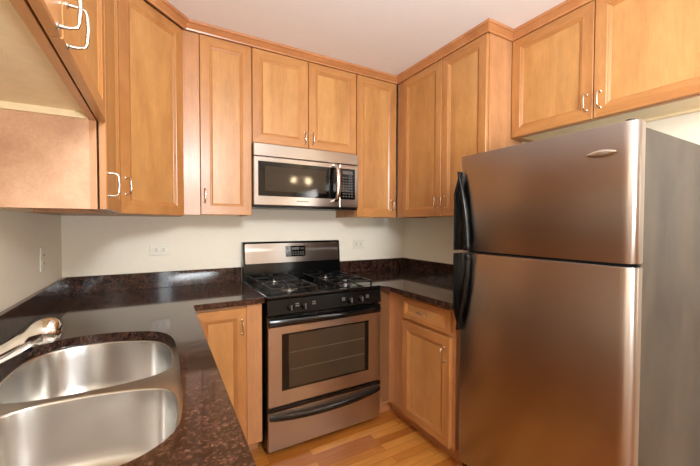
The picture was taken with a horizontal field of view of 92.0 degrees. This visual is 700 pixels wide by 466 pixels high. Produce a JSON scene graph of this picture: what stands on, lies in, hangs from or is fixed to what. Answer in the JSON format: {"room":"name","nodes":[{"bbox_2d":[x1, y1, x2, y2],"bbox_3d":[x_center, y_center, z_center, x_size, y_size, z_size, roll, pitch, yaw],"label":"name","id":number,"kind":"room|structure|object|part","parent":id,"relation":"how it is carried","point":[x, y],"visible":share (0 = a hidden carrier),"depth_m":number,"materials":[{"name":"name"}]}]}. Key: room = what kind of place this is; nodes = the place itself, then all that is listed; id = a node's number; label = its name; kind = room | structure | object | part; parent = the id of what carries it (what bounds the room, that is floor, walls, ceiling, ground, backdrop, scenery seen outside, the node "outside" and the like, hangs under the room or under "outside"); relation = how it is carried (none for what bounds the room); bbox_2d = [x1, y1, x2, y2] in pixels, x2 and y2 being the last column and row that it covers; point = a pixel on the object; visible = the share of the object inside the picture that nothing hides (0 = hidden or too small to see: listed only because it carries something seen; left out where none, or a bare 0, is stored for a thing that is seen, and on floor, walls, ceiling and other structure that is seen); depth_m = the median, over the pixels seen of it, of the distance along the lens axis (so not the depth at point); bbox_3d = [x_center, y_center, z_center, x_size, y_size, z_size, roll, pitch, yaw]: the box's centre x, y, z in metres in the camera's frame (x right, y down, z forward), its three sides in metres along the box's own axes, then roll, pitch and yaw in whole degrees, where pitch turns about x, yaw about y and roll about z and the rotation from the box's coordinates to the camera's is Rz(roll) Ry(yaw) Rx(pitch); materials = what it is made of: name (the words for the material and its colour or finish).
{"room":"kitchen","nodes":[
{"label":"kitchen","id":0,"kind":"room"},
{"bbox_2d":[0,210,61,311],"bbox_3d":[-0.315,0.097,-0.521,0.100,2.475,5.600,-1,2,-30],"label":"wall","id":1,"kind":"structure","parent":0,"point":[22,234],"depth_m":1.42,"materials":[{"name":"beige paint"}]},
{"bbox_2d":[0,278,65,345],"bbox_3d":[-1.071,0.332,0.941,0.020,0.102,2.278,-1,2,-30],"label":"backsplash","id":2,"kind":"structure","parent":1,"relation":"attached to","point":[13,319],"depth_m":1.37,"materials":[{"name":"brown stone"}]},
{"bbox_2d":[39,247,44,271],"bbox_3d":[-1.457,0.124,1.603,0.009,0.114,0.070,-1,2,-30],"label":"wall outlet","id":3,"kind":"object","parent":1,"relation":"attached to","point":[42,249],"visible":1,"depth_m":1.59,"materials":[{"name":"white plastic"}]},
{"bbox_2d":[0,0,105,121],"bbox_3d":[-0.642,-0.733,0.520,0.370,0.782,1.150,-1,2,-30],"label":"upper cabinet","id":4,"kind":"object","parent":1,"relation":"attached to","point":[52,52],"visible":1,"depth_m":0.77,"materials":[{"name":"brown wood"}]},
{"bbox_3d":[-0.957,-0.748,0.993,0.290,0.777,0.016,-1,2,-30],"label":"panel","id":5,"kind":"part","parent":4,"relation":"part of","materials":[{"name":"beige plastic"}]},
{"bbox_3d":[-0.379,-0.727,0.340,0.020,0.776,0.566,-1,2,-30],"label":"door","id":6,"kind":"part","parent":4,"relation":"part of","materials":[{"name":"brown wood"}]},
{"bbox_3d":[-0.477,-0.387,0.576,0.035,0.089,0.013,-1,2,-30],"label":"handle","id":7,"kind":"part","parent":4,"relation":"part of","materials":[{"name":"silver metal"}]},
{"bbox_3d":[-0.661,-0.740,0.837,0.020,0.776,0.568,-1,2,-30],"label":"door","id":8,"kind":"part","parent":4,"relation":"part of","materials":[{"name":"brown wood"}]},
{"bbox_3d":[-0.515,-0.389,0.641,0.035,0.089,0.013,-1,2,-30],"label":"handle","id":9,"kind":"part","parent":4,"relation":"part of","materials":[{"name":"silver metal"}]},
{"bbox_3d":[-0.664,-0.740,0.835,0.006,0.638,0.430,-1,2,-30],"label":"door panel","id":10,"kind":"part","parent":4,"relation":"part of","materials":[{"name":"brown wood"}]},
{"bbox_2d":[0,0,120,213],"bbox_3d":[-1.057,-0.613,1.252,0.370,1.061,0.528,-1,2,-30],"label":"upper cabinet","id":11,"kind":"object","parent":1,"relation":"attached to","point":[49,163],"visible":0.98,"depth_m":1.06,"materials":[{"name":"brown wood"}]},
{"bbox_3d":[-1.090,-0.612,1.234,0.286,1.061,0.496,-1,2,-30],"label":"panel","id":12,"kind":"part","parent":11,"relation":"part of","materials":[{"name":"beige wood"}]},
{"bbox_3d":[-0.965,-0.607,1.010,0.290,1.061,0.016,-1,2,-30],"label":"panel","id":13,"kind":"part","parent":11,"relation":"part of","materials":[{"name":"brown wood"}]},
{"bbox_3d":[-1.218,-0.618,1.455,0.290,1.061,0.016,-1,2,-30],"label":"panel","id":14,"kind":"part","parent":11,"relation":"part of","materials":[{"name":"brown wood"}]},
{"bbox_3d":[-0.957,-0.614,1.309,0.019,1.061,0.528,-1,2,-30],"label":"frame","id":15,"kind":"part","parent":11,"relation":"part of","materials":[{"name":"brown wood"}]},
{"bbox_3d":[-0.926,-0.612,1.306,0.020,1.057,0.488,-1,2,-30],"label":"door","id":16,"kind":"part","parent":11,"relation":"part of","materials":[{"name":"brown wood"}]},
{"bbox_3d":[-0.929,-0.612,1.304,0.006,0.919,0.350,-1,2,-30],"label":"door panel","id":17,"kind":"part","parent":11,"relation":"part of","materials":[{"name":"brown wood"}]},
{"bbox_3d":[-0.798,-0.164,1.145,0.035,0.089,0.013,-1,2,-30],"label":"handle","id":18,"kind":"part","parent":11,"relation":"part of","materials":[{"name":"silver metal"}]},
{"bbox_2d":[61,98,403,280],"bbox_3d":[-0.523,0.018,2.638,2.860,2.475,0.100,-1,2,-30],"label":"wall","id":19,"kind":"structure","parent":0,"point":[91,245],"depth_m":2.30,"materials":[{"name":"beige paint"}]},
{"bbox_2d":[29,0,183,216],"bbox_3d":[-1.230,-0.627,1.801,0.611,1.061,0.621,-1,2,-30],"label":"upper cabinet","id":20,"kind":"object","parent":19,"relation":"attached to","point":[150,44],"visible":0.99,"depth_m":1.72,"materials":[{"name":"brown wood"}]},
{"bbox_3d":[-1.034,-0.220,1.581,0.035,0.089,0.013,1,1,15],"label":"handle","id":21,"kind":"part","parent":20,"relation":"part of","materials":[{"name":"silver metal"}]},
{"bbox_3d":[-1.016,-0.623,1.743,0.295,1.057,0.295,-1,2,-30],"label":"door","id":22,"kind":"part","parent":20,"relation":"part of","materials":[{"name":"brown wood"}]},
{"bbox_3d":[-1.018,-0.623,1.744,0.006,0.919,0.262,1,1,15],"label":"door panel","id":23,"kind":"part","parent":20,"relation":"part of","materials":[{"name":"brown wood"}]},
{"bbox_2d":[62,267,240,294],"bbox_3d":[-1.214,0.300,2.181,0.996,0.102,0.020,-1,2,-30],"label":"backsplash","id":24,"kind":"structure","parent":19,"relation":"attached to","point":[147,280],"depth_m":2.14,"materials":[{"name":"brown stone"}]},
{"bbox_2d":[150,244,169,255],"bbox_3d":[-1.224,0.109,2.178,0.114,0.070,0.009,-1,2,-30],"label":"wall outlet","id":25,"kind":"object","parent":19,"relation":"attached to","point":[158,249],"visible":1,"depth_m":2.18,"materials":[{"name":"white plastic"}]},
{"bbox_2d":[182,30,251,215],"bbox_3d":[-0.858,-0.639,2.155,0.389,1.053,0.372,-1,2,-30],"label":"upper cabinet","id":26,"kind":"object","parent":19,"relation":"attached to","point":[216,72],"visible":0.92,"depth_m":2.02,"materials":[{"name":"brown wood"}]},
{"bbox_3d":[-0.876,-0.639,2.186,0.357,1.053,0.292,-1,2,-30],"label":"panel","id":27,"kind":"part","parent":26,"relation":"part of","materials":[{"name":"brown wood"}]},
{"bbox_3d":[-0.752,-0.634,2.057,0.158,0.911,0.006,-1,2,-30],"label":"door panel","id":28,"kind":"part","parent":26,"relation":"part of","materials":[{"name":"brown wood"}]},
{"bbox_2d":[251,47,355,153],"bbox_3d":[-0.357,-0.874,2.434,0.762,0.594,0.372,-1,2,-30],"label":"upper cabinet","id":29,"kind":"object","parent":19,"relation":"attached to","point":[295,102],"visible":0.89,"depth_m":2.28,"materials":[{"name":"brown wood"}]},
{"bbox_3d":[-0.298,-0.871,2.330,0.762,0.594,0.019,-1,2,-30],"label":"frame","id":30,"kind":"part","parent":29,"relation":"part of","materials":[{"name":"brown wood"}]},
{"bbox_3d":[-0.452,-0.868,2.218,0.376,0.587,0.020,-1,2,-30],"label":"door","id":31,"kind":"part","parent":29,"relation":"part of","materials":[{"name":"brown wood"}]},
{"bbox_3d":[-0.454,-0.869,2.220,0.238,0.449,0.006,-1,2,-30],"label":"door panel","id":32,"kind":"part","parent":29,"relation":"part of","materials":[{"name":"brown wood"}]},
{"bbox_2d":[251,142,357,210],"bbox_3d":[-0.342,-0.370,2.416,0.757,0.406,0.439,-1,2,-30],"label":"microwave","id":33,"kind":"object","parent":29,"relation":"attached to","point":[283,177],"visible":1,"depth_m":2.27,"materials":[{"name":"silver metal"}]},
{"bbox_3d":[-0.344,-0.332,2.261,0.599,0.306,0.028,-1,2,-30],"label":"door","id":34,"kind":"part","parent":33,"relation":"part of","materials":[{"name":"silver metal"}]},
{"bbox_3d":[-0.328,-0.347,2.254,0.568,0.219,0.004,-1,2,-30],"label":"door glass","id":35,"kind":"part","parent":33,"relation":"part of","materials":[{"name":"black glass"}]},
{"bbox_3d":[-0.090,-0.350,2.348,0.034,0.275,0.071,-1,2,-30],"label":"handle","id":36,"kind":"part","parent":33,"relation":"part of","materials":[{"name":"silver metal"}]},
{"bbox_3d":[-0.014,-0.336,2.448,0.155,0.306,0.028,-1,2,-30],"label":"control panel","id":37,"kind":"part","parent":33,"relation":"part of","materials":[{"name":"silver metal"}]},
{"bbox_3d":[-0.122,-0.872,2.405,0.376,0.587,0.020,-1,2,-30],"label":"door","id":38,"kind":"part","parent":29,"relation":"part of","materials":[{"name":"brown wood"}]},
{"bbox_3d":[-0.123,-0.872,2.408,0.238,0.449,0.006,-1,2,-30],"label":"door panel","id":39,"kind":"part","parent":29,"relation":"part of","materials":[{"name":"brown wood"}]},
{"bbox_2d":[352,240,363,248],"bbox_3d":[0.071,0.097,2.914,0.114,0.070,0.009,-1,2,-30],"label":"wall outlet","id":40,"kind":"object","parent":19,"relation":"attached to","point":[355,243],"visible":1,"depth_m":2.91,"materials":[{"name":"white plastic"}]},
{"bbox_2d":[336,75,396,217],"bbox_3d":[0.137,-0.650,2.720,0.372,1.053,0.372,-1,2,-30],"label":"upper cabinet","id":41,"kind":"object","parent":19,"relation":"attached to","point":[375,99],"visible":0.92,"depth_m":2.59,"materials":[{"name":"brown wood"}]},
{"bbox_3d":[-0.037,-0.649,2.665,0.016,1.053,0.296,-1,2,-30],"label":"panel","id":42,"kind":"part","parent":41,"relation":"part of","materials":[{"name":"brown wood"}]},
{"bbox_3d":[0.198,-0.648,2.612,0.372,1.053,0.029,-1,2,-30],"label":"frame","id":43,"kind":"part","parent":41,"relation":"part of","materials":[{"name":"brown wood"}]},
{"bbox_3d":[0.202,-0.645,2.595,0.357,1.049,0.020,-1,2,-30],"label":"door","id":44,"kind":"part","parent":41,"relation":"part of","materials":[{"name":"brown wood"}]},
{"bbox_3d":[0.201,-0.645,2.598,0.219,0.911,0.006,-1,2,-30],"label":"door panel","id":45,"kind":"part","parent":41,"relation":"part of","materials":[{"name":"brown wood"}]},
{"bbox_2d":[340,258,402,273],"bbox_3d":[0.197,0.284,2.982,0.705,0.102,0.020,-1,2,-30],"label":"backsplash","id":46,"kind":"structure","parent":19,"relation":"attached to","point":[352,266],"depth_m":2.97,"materials":[{"name":"brown stone"}]},
{"bbox_2d":[250,410,464,465],"bbox_3d":[1.595,1.352,0.597,4.500,0.080,5.800,-1,2,-30],"label":"floor","id":47,"kind":"structure","parent":0,"point":[387,439],"depth_m":1.98,"materials":[{"name":"brown wood"}]},
{"bbox_2d":[196,303,261,449],"bbox_3d":[-0.812,0.829,2.057,0.403,0.882,0.650,-1,2,-30],"label":"base cabinet","id":48,"kind":"object","parent":47,"relation":"on","point":[233,335],"visible":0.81,"depth_m":1.85,"materials":[{"name":"brown wood"}]},
{"bbox_3d":[-0.689,0.796,1.808,0.126,0.633,0.006,-1,2,-30],"label":"door panel","id":49,"kind":"part","parent":48,"relation":"part of","materials":[{"name":"brown wood"}]},
{"bbox_2d":[242,240,380,452],"bbox_3d":[-0.274,0.666,2.327,0.768,1.196,0.692,-1,2,-30],"label":"gas range","id":50,"kind":"object","parent":47,"relation":"on","point":[321,325],"visible":0.99,"depth_m":2.08,"materials":[{"name":"silver metal"}]},
{"bbox_3d":[-0.382,0.342,2.105,0.110,0.017,0.110,-1,2,-30],"label":"burner","id":51,"kind":"part","parent":50,"relation":"part of","materials":[{"name":"metal"}]},
{"bbox_3d":[-0.336,0.425,1.929,0.042,0.042,0.024,-1,2,-30],"label":"knob","id":52,"kind":"part","parent":50,"relation":"part of","materials":[{"name":"black plastic"}]},
{"bbox_3d":[-0.420,0.147,2.573,0.742,0.142,0.018,-1,2,-30],"label":"steel panel","id":53,"kind":"part","parent":50,"relation":"part of","materials":[{"name":"silver metal"}]},
{"bbox_3d":[-0.262,0.424,1.970,0.042,0.042,0.024,-1,2,-30],"label":"knob","id":54,"kind":"part","parent":50,"relation":"part of","materials":[{"name":"black plastic"}]},
{"bbox_2d":[244,274,379,299],"bbox_3d":[-0.271,0.354,2.315,0.768,0.018,0.575,-1,2,-30],"label":"cooktop","id":55,"kind":"object","parent":50,"relation":"in","point":[323,289],"depth_m":2.16,"materials":[{"name":"black metal"}]},
{"bbox_3d":[-0.136,0.728,2.086,0.756,0.510,0.040,-1,2,-30],"label":"oven door","id":56,"kind":"part","parent":50,"relation":"part of","materials":[{"name":"silver metal"}]},
{"bbox_3d":[-0.136,0.417,2.078,0.762,0.095,0.044,-1,2,-30],"label":"control panel","id":57,"kind":"part","parent":50,"relation":"part of","materials":[{"name":"black plastic"}]},
{"bbox_3d":[-0.138,1.113,2.096,0.756,0.245,0.038,-1,2,-30],"label":"drawer","id":58,"kind":"part","parent":50,"relation":"part of","materials":[{"name":"silver metal"}]},
{"bbox_3d":[-0.120,1.048,2.060,0.742,0.054,0.039,-1,2,-30],"label":"handle","id":59,"kind":"part","parent":50,"relation":"part of","materials":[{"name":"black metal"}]},
{"bbox_3d":[-0.117,0.502,2.042,0.742,0.036,0.049,-1,2,-30],"label":"handle","id":60,"kind":"part","parent":50,"relation":"part of","materials":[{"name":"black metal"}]},
{"bbox_3d":[0.006,0.421,2.123,0.042,0.042,0.024,-1,2,-30],"label":"knob","id":61,"kind":"part","parent":50,"relation":"part of","materials":[{"name":"black plastic"}]},
{"bbox_2d":[377,290,463,464],"bbox_3d":[0.493,0.821,2.474,0.702,0.882,1.215,-1,2,-30],"label":"base cabinet","id":62,"kind":"object","parent":47,"relation":"on","point":[419,379],"visible":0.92,"depth_m":2.03,"materials":[{"name":"brown wood"}]},
{"bbox_2d":[341,269,452,308],"bbox_3d":[0.498,0.364,2.455,0.705,0.030,1.238,-1,2,-30],"label":"countertop","id":63,"kind":"structure","parent":62,"relation":"on","point":[427,287],"depth_m":2.35,"materials":[{"name":"brown stone"}]},
{"bbox_3d":[0.448,0.870,2.016,0.006,0.470,0.271,-1,2,-30],"label":"door panel","id":64,"kind":"part","parent":62,"relation":"part of","materials":[{"name":"brown wood"}]},
{"bbox_3d":[0.449,0.479,2.006,0.006,0.048,0.323,-1,2,-30],"label":"drawer panel","id":65,"kind":"part","parent":62,"relation":"part of","materials":[{"name":"brown wood"}]},
{"bbox_3d":[0.445,0.870,2.014,0.020,0.608,0.409,-1,2,-30],"label":"door","id":66,"kind":"part","parent":62,"relation":"part of","materials":[{"name":"brown wood"}]},
{"bbox_3d":[0.446,0.479,2.005,0.020,0.134,0.409,-1,2,-30],"label":"drawer","id":67,"kind":"part","parent":62,"relation":"part of","materials":[{"name":"brown wood"}]},
{"bbox_2d":[453,119,699,465],"bbox_3d":[1.040,0.446,1.603,0.773,1.679,0.743,-1,2,-30],"label":"refrigerator","id":68,"kind":"object","parent":47,"relation":"on","point":[576,286],"visible":1,"depth_m":1.31,"materials":[{"name":"silver metal"}]},
{"bbox_3d":[0.554,0.299,1.739,0.066,0.394,0.014,-1,2,-34],"label":"handle","id":69,"kind":"part","parent":68,"relation":"part of","materials":[{"name":"black plastic"}]},
{"bbox_3d":[0.555,-0.113,1.729,0.066,0.397,0.014,-1,2,-34],"label":"handle","id":70,"kind":"part","parent":68,"relation":"part of","materials":[{"name":"black plastic"}]},
{"bbox_3d":[0.772,0.650,1.454,0.058,1.086,0.740,-1,2,-30],"label":"door","id":71,"kind":"part","parent":68,"relation":"part of","materials":[{"name":"silver metal"}]},
{"bbox_3d":[0.774,-0.143,1.434,0.058,0.477,0.740,-1,2,-30],"label":"freezer door","id":72,"kind":"part","parent":68,"relation":"part of","materials":[{"name":"silver metal"}]},
{"bbox_3d":[-0.662,0.859,0.855,0.630,0.882,1.660,-1,2,-30],"label":"base cabinet","id":73,"kind":"object","parent":47,"relation":"on","visible":0},
{"bbox_2d":[0,281,264,465],"bbox_3d":[-0.652,0.393,1.192,0.996,0.030,2.298,-1,2,-30],"label":"countertop","id":74,"kind":"structure","parent":73,"relation":"on","point":[209,432],"depth_m":1.23,"materials":[{"name":"brown stone"}]},
{"bbox_2d":[0,317,62,363],"bbox_3d":[-0.772,0.291,0.720,0.248,0.196,0.060,-1,2,-30],"label":"faucet","id":75,"kind":"object","parent":74,"relation":"on","point":[46,330],"visible":1,"depth_m":0.74,"materials":[{"name":"silver metal"}]},
{"bbox_2d":[0,339,182,465],"bbox_3d":[-0.695,0.510,0.892,0.480,0.186,0.914,-1,2,-30],"label":"sink","id":76,"kind":"object","parent":74,"relation":"in","point":[106,403],"visible":0.94,"depth_m":0.89,"materials":[{"name":"silver metal"}]},
{"bbox_3d":[-0.803,0.504,1.074,0.423,0.186,0.429,-1,2,-30],"label":"bowl","id":77,"kind":"part","parent":76,"relation":"part of","materials":[{"name":"silver metal"}]},
{"bbox_3d":[-0.569,0.514,0.707,0.381,0.186,0.394,-1,2,-30],"label":"bowl","id":78,"kind":"part","parent":76,"relation":"part of","materials":[{"name":"silver metal"}]},
{"bbox_2d":[143,0,593,98],"bbox_3d":[1.601,-1.202,0.534,4.500,0.080,5.800,-1,2,-30],"label":"ceiling","id":79,"kind":"structure","parent":0,"point":[387,36],"depth_m":1.91,"materials":[{"name":"white paint"}]},
{"bbox_2d":[403,141,526,263],"bbox_3d":[0.914,0.020,2.719,0.282,2.475,1.179,-1,2,-30],"label":"wall","id":80,"kind":"structure","parent":0,"point":[427,239],"depth_m":2.86,"materials":[{"name":"beige paint"}]},
{"bbox_2d":[146,0,592,84],"bbox_3d":[0.169,-1.164,1.429,2.017,0.046,1.950,-1,2,-30],"label":"crown molding","id":81,"kind":"structure","parent":80,"relation":"attached to","point":[494,27],"depth_m":2.02,"materials":[{"name":"brown wood"}]},
{"bbox_2d":[403,258,452,277],"bbox_3d":[0.785,0.293,2.641,0.020,0.102,1.154,-1,2,-30],"label":"backsplash","id":82,"kind":"structure","parent":80,"relation":"attached to","point":[437,268],"depth_m":2.83,"materials":[{"name":"brown stone"}]},
{"bbox_2d":[397,33,521,217],"bbox_3d":[0.710,-0.641,2.395,0.372,1.053,0.848,-1,2,-30],"label":"upper cabinet","id":83,"kind":"object","parent":80,"relation":"attached to","point":[459,106],"visible":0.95,"depth_m":2.21,"materials":[{"name":"brown wood"}]},
{"bbox_3d":[0.517,-0.641,2.450,0.020,1.049,0.413,-1,2,-30],"label":"door","id":84,"kind":"part","parent":83,"relation":"part of","materials":[{"name":"brown wood"}]},
{"bbox_3d":[0.519,-0.641,2.452,0.006,0.911,0.275,-1,2,-30],"label":"door panel","id":85,"kind":"part","parent":83,"relation":"part of","materials":[{"name":"brown wood"}]},
{"bbox_3d":[0.741,-0.641,2.413,0.292,1.053,0.816,-1,2,-30],"label":"panel","id":86,"kind":"part","parent":83,"relation":"part of","materials":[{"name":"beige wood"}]},
{"bbox_3d":[0.711,-0.632,2.115,0.006,0.911,0.215,-1,2,-30],"label":"door panel","id":87,"kind":"part","parent":83,"relation":"part of","materials":[{"name":"brown wood"}]},
{"bbox_3d":[0.708,-0.632,2.114,0.020,1.049,0.353,-1,2,-30],"label":"door","id":88,"kind":"part","parent":83,"relation":"part of","materials":[{"name":"brown wood"}]},
{"bbox_3d":[0.949,-0.632,2.053,0.296,1.053,0.016,-1,2,-30],"label":"panel","id":89,"kind":"part","parent":83,"relation":"part of","materials":[{"name":"brown wood"}]},
{"bbox_2d":[646,112,699,144],"bbox_3d":[1.598,0.046,1.699,0.100,2.475,1.271,-1,2,-30],"label":"wall","id":90,"kind":"structure","parent":0,"point":[686,127],"depth_m":1.61,"materials":[{"name":"beige paint"}]},
{"bbox_2d":[511,0,699,141],"bbox_3d":[1.321,-0.857,1.720,0.337,0.586,0.915,-1,2,-30],"label":"upper cabinet","id":91,"kind":"object","parent":90,"relation":"attached to","point":[602,62],"visible":0.99,"depth_m":1.62,"materials":[{"name":"brown wood"}]},
{"bbox_3d":[1.132,-0.867,2.129,0.261,0.586,0.016,-1,2,-30],"label":"panel","id":92,"kind":"part","parent":91,"relation":"part of","materials":[{"name":"brown wood"}]},
{"bbox_3d":[1.101,-0.860,1.863,0.006,0.441,0.304,-1,2,-30],"label":"door panel","id":93,"kind":"part","parent":91,"relation":"part of","materials":[{"name":"brown wood"}]},
{"bbox_3d":[1.098,-0.860,1.862,0.020,0.579,0.442,-1,2,-30],"label":"door","id":94,"kind":"part","parent":91,"relation":"part of","materials":[{"name":"brown wood"}]},
{"bbox_3d":[1.169,-0.652,1.685,0.035,0.089,0.013,-1,2,-30],"label":"handle","id":95,"kind":"part","parent":91,"relation":"part of","materials":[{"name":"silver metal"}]},
{"bbox_3d":[1.199,-0.650,1.633,0.035,0.089,0.013,-1,2,-30],"label":"handle","id":96,"kind":"part","parent":91,"relation":"part of","materials":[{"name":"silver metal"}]},
{"bbox_3d":[1.232,-0.855,1.670,0.019,0.586,0.915,-1,2,-30],"label":"frame","id":97,"kind":"part","parent":91,"relation":"part of","materials":[{"name":"brown wood"}]},
{"bbox_3d":[1.352,-0.857,1.738,0.257,0.586,0.883,-1,2,-30],"label":"panel","id":98,"kind":"part","parent":91,"relation":"part of","materials":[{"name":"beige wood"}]},
{"bbox_3d":[1.323,-0.850,1.465,0.020,0.579,0.463,-1,2,-30],"label":"door","id":99,"kind":"part","parent":91,"relation":"part of","materials":[{"name":"brown wood"}]},
{"bbox_3d":[1.326,-0.850,1.467,0.006,0.441,0.325,-1,2,-30],"label":"door panel","id":100,"kind":"part","parent":91,"relation":"part of","materials":[{"name":"brown wood"}]}
]}

